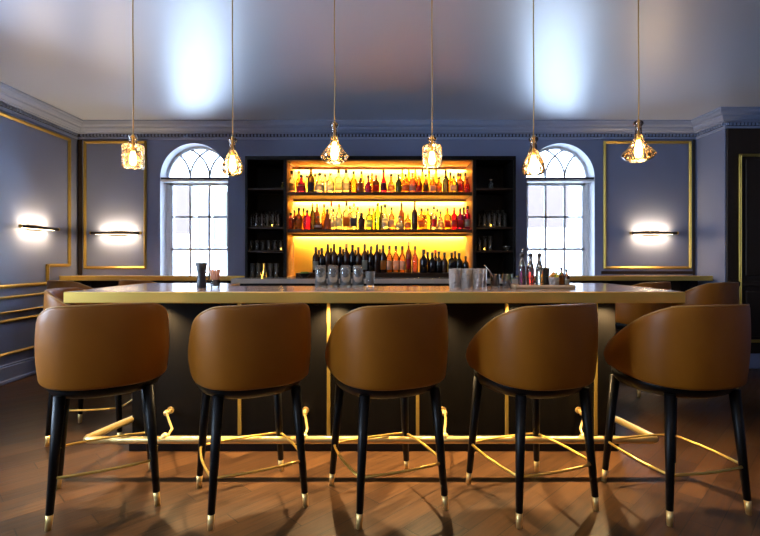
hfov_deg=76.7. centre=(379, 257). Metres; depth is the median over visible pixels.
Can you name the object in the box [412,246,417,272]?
bottle
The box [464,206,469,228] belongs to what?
bottle
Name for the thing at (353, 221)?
bottle
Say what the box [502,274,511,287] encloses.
glass
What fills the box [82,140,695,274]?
wall
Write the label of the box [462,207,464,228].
bottle
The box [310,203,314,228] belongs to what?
bottle
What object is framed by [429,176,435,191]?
bottle
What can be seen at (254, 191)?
shelf
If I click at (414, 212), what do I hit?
bottle
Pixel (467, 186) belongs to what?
bottle
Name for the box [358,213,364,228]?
bottle
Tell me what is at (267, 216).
tumbler
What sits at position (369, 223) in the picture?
bottle
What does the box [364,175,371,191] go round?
bottle
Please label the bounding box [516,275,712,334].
wall ledge
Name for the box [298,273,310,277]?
fruit bowl
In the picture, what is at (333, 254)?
bottle
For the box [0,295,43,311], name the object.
trim
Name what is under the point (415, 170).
bottle
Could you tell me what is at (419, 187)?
bottle
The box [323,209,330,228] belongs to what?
bottle
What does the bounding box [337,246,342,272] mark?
bottle
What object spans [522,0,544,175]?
pendant lamp
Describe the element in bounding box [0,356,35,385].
baseboard
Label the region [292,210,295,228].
bottle
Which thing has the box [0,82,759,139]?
trim
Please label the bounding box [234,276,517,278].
countertop
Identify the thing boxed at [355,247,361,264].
bottle
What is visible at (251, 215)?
tumbler
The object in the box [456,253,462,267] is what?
bottle
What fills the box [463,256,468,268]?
bottle
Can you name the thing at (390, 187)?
bottle
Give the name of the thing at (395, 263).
bottle
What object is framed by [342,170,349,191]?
bottle
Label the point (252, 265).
tumbler
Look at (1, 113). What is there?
trim
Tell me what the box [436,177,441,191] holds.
bottle
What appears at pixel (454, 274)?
crystal tumbler
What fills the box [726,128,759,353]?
trim
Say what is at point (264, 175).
bar cabinet
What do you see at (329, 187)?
bottle
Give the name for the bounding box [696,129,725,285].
wall
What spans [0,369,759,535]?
floor
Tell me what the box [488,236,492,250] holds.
tumbler
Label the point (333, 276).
tumbler
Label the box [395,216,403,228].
bottle
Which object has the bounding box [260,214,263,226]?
tumbler
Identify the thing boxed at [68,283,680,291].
countertop
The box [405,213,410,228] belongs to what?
bottle
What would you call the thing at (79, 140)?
trim
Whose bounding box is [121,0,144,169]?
pendant lamp
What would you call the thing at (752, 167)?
trim
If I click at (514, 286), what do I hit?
serving tray
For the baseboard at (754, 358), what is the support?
attached to the wall at (710, 149)
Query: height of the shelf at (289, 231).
0.038 m
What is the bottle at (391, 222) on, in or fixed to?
on the bar cabinet
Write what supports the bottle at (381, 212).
on the bar cabinet
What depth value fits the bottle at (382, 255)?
5.55 m
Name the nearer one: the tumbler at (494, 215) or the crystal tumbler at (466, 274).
the crystal tumbler at (466, 274)
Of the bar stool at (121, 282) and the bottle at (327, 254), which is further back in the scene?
the bottle at (327, 254)
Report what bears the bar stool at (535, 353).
on the floor
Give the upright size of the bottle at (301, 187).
0.219 m
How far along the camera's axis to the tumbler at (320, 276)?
2.99 m
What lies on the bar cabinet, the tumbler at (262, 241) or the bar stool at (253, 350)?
the tumbler at (262, 241)
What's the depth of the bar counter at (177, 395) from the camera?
3.12 m
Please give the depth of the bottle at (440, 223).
5.59 m
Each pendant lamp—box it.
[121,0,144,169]
[222,0,242,175]
[320,0,348,163]
[422,0,441,168]
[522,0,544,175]
[621,0,656,162]
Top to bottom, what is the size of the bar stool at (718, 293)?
1.035 m
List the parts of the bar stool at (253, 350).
leg, leg, seat, backrest, leg, leg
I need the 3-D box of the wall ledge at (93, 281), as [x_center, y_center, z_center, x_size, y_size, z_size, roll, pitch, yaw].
[-2.659,0.628,5.747,2.158,0.843,0.318,0,0,0]
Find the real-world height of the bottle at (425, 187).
0.230 m
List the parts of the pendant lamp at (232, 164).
lamp shade, bulb, cord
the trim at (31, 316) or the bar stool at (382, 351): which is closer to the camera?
the bar stool at (382, 351)
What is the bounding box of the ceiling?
[0,0,759,119]
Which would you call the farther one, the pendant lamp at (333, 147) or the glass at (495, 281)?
the glass at (495, 281)
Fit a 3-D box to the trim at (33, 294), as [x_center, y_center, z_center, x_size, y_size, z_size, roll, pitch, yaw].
[-3.715,0.466,1.490,0.050,0.168,8.180,0,0,0]
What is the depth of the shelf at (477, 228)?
5.48 m
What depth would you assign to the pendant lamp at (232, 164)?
2.75 m
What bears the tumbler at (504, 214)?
on the bar cabinet
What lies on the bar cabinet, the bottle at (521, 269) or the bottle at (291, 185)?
the bottle at (291, 185)
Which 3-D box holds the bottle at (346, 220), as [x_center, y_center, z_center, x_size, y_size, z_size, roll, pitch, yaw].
[-0.392,-0.491,5.609,0.079,0.326,0.080,0,0,0]
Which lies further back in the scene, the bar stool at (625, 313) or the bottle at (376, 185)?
the bottle at (376, 185)
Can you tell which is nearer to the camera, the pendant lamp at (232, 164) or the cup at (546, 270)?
the pendant lamp at (232, 164)
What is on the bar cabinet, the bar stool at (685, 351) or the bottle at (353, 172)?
the bottle at (353, 172)
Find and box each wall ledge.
[59,275,244,288]
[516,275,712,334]
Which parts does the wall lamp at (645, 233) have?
wall plate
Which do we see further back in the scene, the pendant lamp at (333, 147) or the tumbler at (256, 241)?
the tumbler at (256, 241)
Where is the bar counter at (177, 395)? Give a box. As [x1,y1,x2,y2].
[64,283,684,450]
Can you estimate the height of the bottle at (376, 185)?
0.219 m
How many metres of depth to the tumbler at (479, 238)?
5.54 m
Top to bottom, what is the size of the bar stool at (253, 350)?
1.035 m
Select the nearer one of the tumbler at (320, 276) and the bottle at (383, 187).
the tumbler at (320, 276)
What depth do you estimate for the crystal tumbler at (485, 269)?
2.95 m
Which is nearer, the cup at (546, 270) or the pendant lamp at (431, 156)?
the pendant lamp at (431, 156)
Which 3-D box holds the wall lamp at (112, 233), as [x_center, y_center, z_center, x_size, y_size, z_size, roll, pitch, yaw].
[-3.230,-0.305,5.891,0.624,0.060,0.093,0,0,0]
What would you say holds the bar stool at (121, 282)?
on the floor
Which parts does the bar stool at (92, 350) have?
leg, leg, backrest, seat, leg, leg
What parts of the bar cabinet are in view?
amber panel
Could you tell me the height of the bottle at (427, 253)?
0.244 m
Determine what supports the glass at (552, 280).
on the serving tray
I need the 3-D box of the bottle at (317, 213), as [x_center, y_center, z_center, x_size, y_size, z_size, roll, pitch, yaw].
[-0.751,-0.489,5.731,0.070,0.322,0.070,0,0,0]
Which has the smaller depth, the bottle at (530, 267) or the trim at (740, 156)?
the bottle at (530, 267)
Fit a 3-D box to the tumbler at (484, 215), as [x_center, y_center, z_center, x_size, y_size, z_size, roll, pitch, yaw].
[1.207,-0.435,5.560,0.053,0.160,0.053,0,0,0]
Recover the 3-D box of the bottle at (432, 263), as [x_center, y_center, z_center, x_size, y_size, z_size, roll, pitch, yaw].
[0.607,0.054,5.577,0.080,0.236,0.080,0,0,0]
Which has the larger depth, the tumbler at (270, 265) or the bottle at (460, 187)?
the bottle at (460, 187)
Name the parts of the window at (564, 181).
sash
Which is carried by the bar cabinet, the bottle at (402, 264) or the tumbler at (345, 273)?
the bottle at (402, 264)
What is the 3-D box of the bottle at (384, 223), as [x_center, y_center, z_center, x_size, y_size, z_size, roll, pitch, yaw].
[0.058,-0.479,5.598,0.092,0.303,0.092,0,0,0]
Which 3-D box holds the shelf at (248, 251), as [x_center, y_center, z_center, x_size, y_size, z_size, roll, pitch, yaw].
[-1.300,-0.074,5.690,0.407,0.022,0.420,0,0,0]
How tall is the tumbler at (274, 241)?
0.120 m
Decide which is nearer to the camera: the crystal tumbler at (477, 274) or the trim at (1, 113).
the crystal tumbler at (477, 274)
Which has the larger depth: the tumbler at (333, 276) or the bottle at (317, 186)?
the bottle at (317, 186)
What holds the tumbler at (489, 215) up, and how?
on the bar cabinet
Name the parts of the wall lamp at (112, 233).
wall plate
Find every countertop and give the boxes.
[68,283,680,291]
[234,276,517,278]
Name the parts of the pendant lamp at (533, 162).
lamp shade, bulb, cord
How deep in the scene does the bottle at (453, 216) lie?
5.57 m
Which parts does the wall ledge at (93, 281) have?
panel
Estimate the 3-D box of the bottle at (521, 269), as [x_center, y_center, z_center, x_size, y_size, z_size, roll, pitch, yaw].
[0.858,0.054,2.900,0.044,0.233,0.044,0,0,0]
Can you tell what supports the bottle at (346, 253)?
on the bar cabinet
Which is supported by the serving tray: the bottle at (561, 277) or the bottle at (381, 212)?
the bottle at (561, 277)
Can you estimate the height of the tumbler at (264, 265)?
0.160 m
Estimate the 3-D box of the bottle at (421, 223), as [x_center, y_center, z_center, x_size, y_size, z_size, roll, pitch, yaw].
[0.481,-0.456,5.604,0.075,0.256,0.075,0,0,0]
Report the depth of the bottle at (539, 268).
2.88 m
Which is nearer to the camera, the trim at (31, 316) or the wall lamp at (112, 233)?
the trim at (31, 316)
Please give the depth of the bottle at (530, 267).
2.88 m
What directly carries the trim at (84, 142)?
attached to the wall at (652, 194)
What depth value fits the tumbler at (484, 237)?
5.54 m
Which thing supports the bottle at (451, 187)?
on the bar cabinet
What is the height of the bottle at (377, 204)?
0.314 m
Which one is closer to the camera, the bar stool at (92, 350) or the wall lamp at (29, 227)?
the bar stool at (92, 350)
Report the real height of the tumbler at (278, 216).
0.155 m
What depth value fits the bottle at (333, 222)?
5.58 m
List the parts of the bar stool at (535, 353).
leg, leg, seat, backrest, leg, leg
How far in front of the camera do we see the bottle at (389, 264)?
5.57 m
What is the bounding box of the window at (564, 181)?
[527,147,593,274]
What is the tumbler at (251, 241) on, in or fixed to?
on the bar cabinet
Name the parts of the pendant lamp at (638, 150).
bulb, lamp shade, cord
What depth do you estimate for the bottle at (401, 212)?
5.70 m
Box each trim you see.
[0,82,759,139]
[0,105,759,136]
[0,112,70,288]
[0,292,43,313]
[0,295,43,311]
[0,314,38,356]
[78,139,147,274]
[83,141,146,268]
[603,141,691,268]
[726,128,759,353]
[728,160,759,336]
[738,154,759,342]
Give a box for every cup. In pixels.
[195,263,209,287]
[543,267,549,284]
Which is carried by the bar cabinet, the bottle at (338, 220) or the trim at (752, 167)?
the bottle at (338, 220)
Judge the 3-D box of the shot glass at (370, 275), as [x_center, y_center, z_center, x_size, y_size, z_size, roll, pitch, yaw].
[-0.061,0.134,3.020,0.061,0.098,0.061,0,0,0]
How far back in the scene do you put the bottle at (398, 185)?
5.58 m
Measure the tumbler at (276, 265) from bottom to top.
0.160 m
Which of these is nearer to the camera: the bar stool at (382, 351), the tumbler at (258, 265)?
the bar stool at (382, 351)
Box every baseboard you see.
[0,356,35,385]
[749,354,759,368]
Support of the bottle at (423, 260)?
on the bar cabinet
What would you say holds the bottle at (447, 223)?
on the bar cabinet
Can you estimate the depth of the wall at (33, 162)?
5.14 m
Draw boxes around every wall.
[0,109,77,365]
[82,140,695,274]
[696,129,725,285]
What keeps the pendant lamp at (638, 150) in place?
hanging from the ceiling
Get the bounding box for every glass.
[210,280,219,287]
[365,271,374,286]
[502,274,511,287]
[549,277,558,284]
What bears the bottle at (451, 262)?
on the bar cabinet
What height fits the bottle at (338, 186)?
0.277 m
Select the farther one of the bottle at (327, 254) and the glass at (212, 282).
the bottle at (327, 254)
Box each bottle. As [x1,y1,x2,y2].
[289,171,294,191]
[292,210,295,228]
[295,207,302,228]
[297,175,305,191]
[303,210,310,228]
[307,168,313,191]
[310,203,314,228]
[312,247,318,272]
[314,216,322,228]
[315,173,324,191]
[315,203,319,222]
[319,248,324,264]
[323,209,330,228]
[325,244,330,272]
[326,173,333,191]
[330,209,336,228]
[331,243,336,264]
[335,170,341,191]
[336,204,341,228]
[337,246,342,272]
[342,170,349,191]
[343,202,349,228]
[343,243,348,264]
[349,244,355,272]
[350,171,356,191]
[350,203,356,228]
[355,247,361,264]
[357,178,363,191]
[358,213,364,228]
[361,244,367,272]
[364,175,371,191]
[366,208,372,228]
[368,246,373,270]
[373,175,379,191]
[374,203,380,228]
[374,244,379,272]
[379,205,383,228]
[380,170,386,191]
[380,245,385,272]
[381,204,388,228]
[386,245,392,272]
[387,174,394,191]
[389,207,394,228]
[393,245,398,272]
[395,174,401,191]
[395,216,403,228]
[399,202,403,228]
[399,246,405,272]
[402,174,408,191]
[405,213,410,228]
[406,241,410,272]
[409,173,415,191]
[412,202,416,228]
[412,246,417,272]
[413,169,417,191]
[416,176,421,191]
[418,208,424,228]
[420,249,427,272]
[422,174,428,191]
[426,252,429,272]
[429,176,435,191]
[429,252,435,272]
[431,206,436,228]
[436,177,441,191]
[436,251,441,272]
[437,211,443,228]
[442,252,447,272]
[443,170,448,191]
[444,208,450,228]
[448,252,454,272]
[449,176,456,191]
[451,207,456,228]
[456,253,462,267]
[457,173,463,191]
[457,208,462,228]
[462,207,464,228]
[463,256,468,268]
[464,176,469,191]
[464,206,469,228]
[518,249,525,284]
[527,248,533,284]
[535,248,542,284]
[559,267,563,284]
[564,269,569,284]
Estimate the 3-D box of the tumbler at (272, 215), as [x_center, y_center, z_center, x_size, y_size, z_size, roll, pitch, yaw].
[-1.239,-0.432,5.560,0.053,0.155,0.053,0,0,0]
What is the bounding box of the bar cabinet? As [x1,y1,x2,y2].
[231,156,526,285]
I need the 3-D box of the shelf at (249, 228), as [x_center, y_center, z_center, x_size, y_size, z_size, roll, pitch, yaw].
[-1.300,-0.344,5.690,0.407,0.022,0.420,0,0,0]
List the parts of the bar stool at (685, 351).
leg, leg, seat, leg, backrest, leg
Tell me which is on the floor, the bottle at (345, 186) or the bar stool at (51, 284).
the bar stool at (51, 284)
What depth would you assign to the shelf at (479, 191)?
5.62 m
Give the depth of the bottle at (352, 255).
5.54 m
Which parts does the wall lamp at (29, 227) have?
wall plate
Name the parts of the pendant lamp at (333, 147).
lamp shade, cord, bulb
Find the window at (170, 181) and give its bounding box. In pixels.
[161,147,227,274]
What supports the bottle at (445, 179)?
on the bar cabinet
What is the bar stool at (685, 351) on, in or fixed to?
on the floor
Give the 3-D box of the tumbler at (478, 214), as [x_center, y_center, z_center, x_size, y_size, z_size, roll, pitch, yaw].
[1.147,-0.435,5.560,0.053,0.160,0.053,0,0,0]
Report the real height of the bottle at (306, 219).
0.232 m
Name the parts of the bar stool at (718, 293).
backrest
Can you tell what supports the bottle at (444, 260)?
on the bar cabinet
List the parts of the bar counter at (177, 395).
foot rail, panel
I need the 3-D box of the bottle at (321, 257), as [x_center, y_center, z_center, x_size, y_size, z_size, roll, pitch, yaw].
[-0.677,0.028,5.579,0.075,0.289,0.075,0,0,0]
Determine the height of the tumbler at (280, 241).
0.120 m
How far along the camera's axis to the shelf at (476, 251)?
5.48 m
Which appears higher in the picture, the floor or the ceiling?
the ceiling
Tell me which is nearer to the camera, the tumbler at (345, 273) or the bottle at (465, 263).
the tumbler at (345, 273)
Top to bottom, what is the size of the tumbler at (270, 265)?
0.160 m
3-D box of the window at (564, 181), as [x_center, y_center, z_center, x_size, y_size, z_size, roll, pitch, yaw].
[2.235,-0.535,6.058,0.840,1.770,0.215,0,0,0]
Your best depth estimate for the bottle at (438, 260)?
5.56 m
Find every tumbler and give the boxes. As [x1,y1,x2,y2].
[250,214,252,226]
[250,240,252,250]
[250,263,254,276]
[254,214,258,225]
[255,240,258,250]
[256,263,260,276]
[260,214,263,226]
[261,240,264,250]
[262,263,266,276]
[265,214,269,225]
[267,240,270,250]
[268,263,272,276]
[271,214,274,226]
[273,240,276,250]
[274,263,278,276]
[276,214,280,225]
[279,240,282,250]
[315,265,326,286]
[327,265,338,286]
[340,265,351,286]
[352,265,363,286]
[449,269,459,288]
[460,269,471,288]
[472,269,483,288]
[476,268,486,287]
[477,213,480,226]
[477,236,481,250]
[482,213,486,226]
[483,236,486,250]
[487,213,491,226]
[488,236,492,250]
[492,213,496,226]
[497,213,501,226]
[503,213,506,226]
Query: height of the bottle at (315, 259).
0.300 m
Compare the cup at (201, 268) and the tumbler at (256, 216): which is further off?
the tumbler at (256, 216)
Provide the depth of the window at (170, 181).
6.12 m
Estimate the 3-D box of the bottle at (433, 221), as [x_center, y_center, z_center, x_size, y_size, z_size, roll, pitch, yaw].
[0.630,-0.468,5.601,0.073,0.279,0.074,0,0,0]
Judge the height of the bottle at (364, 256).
0.335 m
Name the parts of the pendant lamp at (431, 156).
lamp shade, cord, bulb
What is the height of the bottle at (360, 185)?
0.184 m
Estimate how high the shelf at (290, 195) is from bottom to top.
0.038 m
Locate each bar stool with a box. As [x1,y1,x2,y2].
[34,302,168,531]
[43,287,131,446]
[47,280,92,289]
[119,280,155,285]
[188,303,310,530]
[325,303,447,529]
[466,303,598,528]
[601,304,751,526]
[615,282,670,396]
[671,282,738,398]
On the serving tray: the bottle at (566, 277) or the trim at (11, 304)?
the bottle at (566, 277)
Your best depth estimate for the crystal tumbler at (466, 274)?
2.83 m
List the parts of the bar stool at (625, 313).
seat, backrest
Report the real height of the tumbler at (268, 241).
0.120 m
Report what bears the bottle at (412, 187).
on the bar cabinet
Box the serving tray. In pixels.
[508,284,575,288]
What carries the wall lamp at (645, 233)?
attached to the wall at (652, 194)
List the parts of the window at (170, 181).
sash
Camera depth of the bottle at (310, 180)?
5.57 m
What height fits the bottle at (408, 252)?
0.370 m
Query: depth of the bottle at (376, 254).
5.54 m
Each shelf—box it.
[248,188,282,194]
[248,227,282,230]
[248,251,282,252]
[287,192,471,198]
[287,229,471,233]
[476,188,512,194]
[476,227,512,230]
[476,251,512,252]
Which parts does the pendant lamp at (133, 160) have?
lamp shade, cord, bulb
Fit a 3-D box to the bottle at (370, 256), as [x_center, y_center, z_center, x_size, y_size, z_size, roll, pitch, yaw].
[-0.106,0.016,5.589,0.075,0.312,0.075,0,0,0]
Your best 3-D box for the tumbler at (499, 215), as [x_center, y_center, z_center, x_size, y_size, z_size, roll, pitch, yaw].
[1.388,-0.435,5.560,0.053,0.160,0.053,0,0,0]
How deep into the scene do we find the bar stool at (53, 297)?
3.24 m
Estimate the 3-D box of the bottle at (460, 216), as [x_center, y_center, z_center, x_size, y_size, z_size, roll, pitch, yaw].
[0.936,-0.456,5.602,0.068,0.256,0.068,0,0,0]
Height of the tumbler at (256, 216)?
0.155 m
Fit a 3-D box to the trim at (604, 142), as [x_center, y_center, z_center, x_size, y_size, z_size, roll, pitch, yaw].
[3.304,-0.656,5.924,1.089,1.584,0.032,0,0,0]
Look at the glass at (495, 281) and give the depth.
2.90 m
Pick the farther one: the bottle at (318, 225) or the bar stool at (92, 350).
the bottle at (318, 225)
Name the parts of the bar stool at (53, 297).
leg, backrest, leg, leg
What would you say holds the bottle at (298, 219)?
on the bar cabinet
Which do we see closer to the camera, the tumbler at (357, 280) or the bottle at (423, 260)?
the tumbler at (357, 280)
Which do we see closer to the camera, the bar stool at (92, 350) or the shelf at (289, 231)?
the bar stool at (92, 350)
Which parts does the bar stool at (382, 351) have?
leg, leg, seat, backrest, leg, leg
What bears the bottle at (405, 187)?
on the bar cabinet
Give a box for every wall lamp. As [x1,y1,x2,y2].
[18,224,59,230]
[89,231,141,235]
[629,231,678,235]

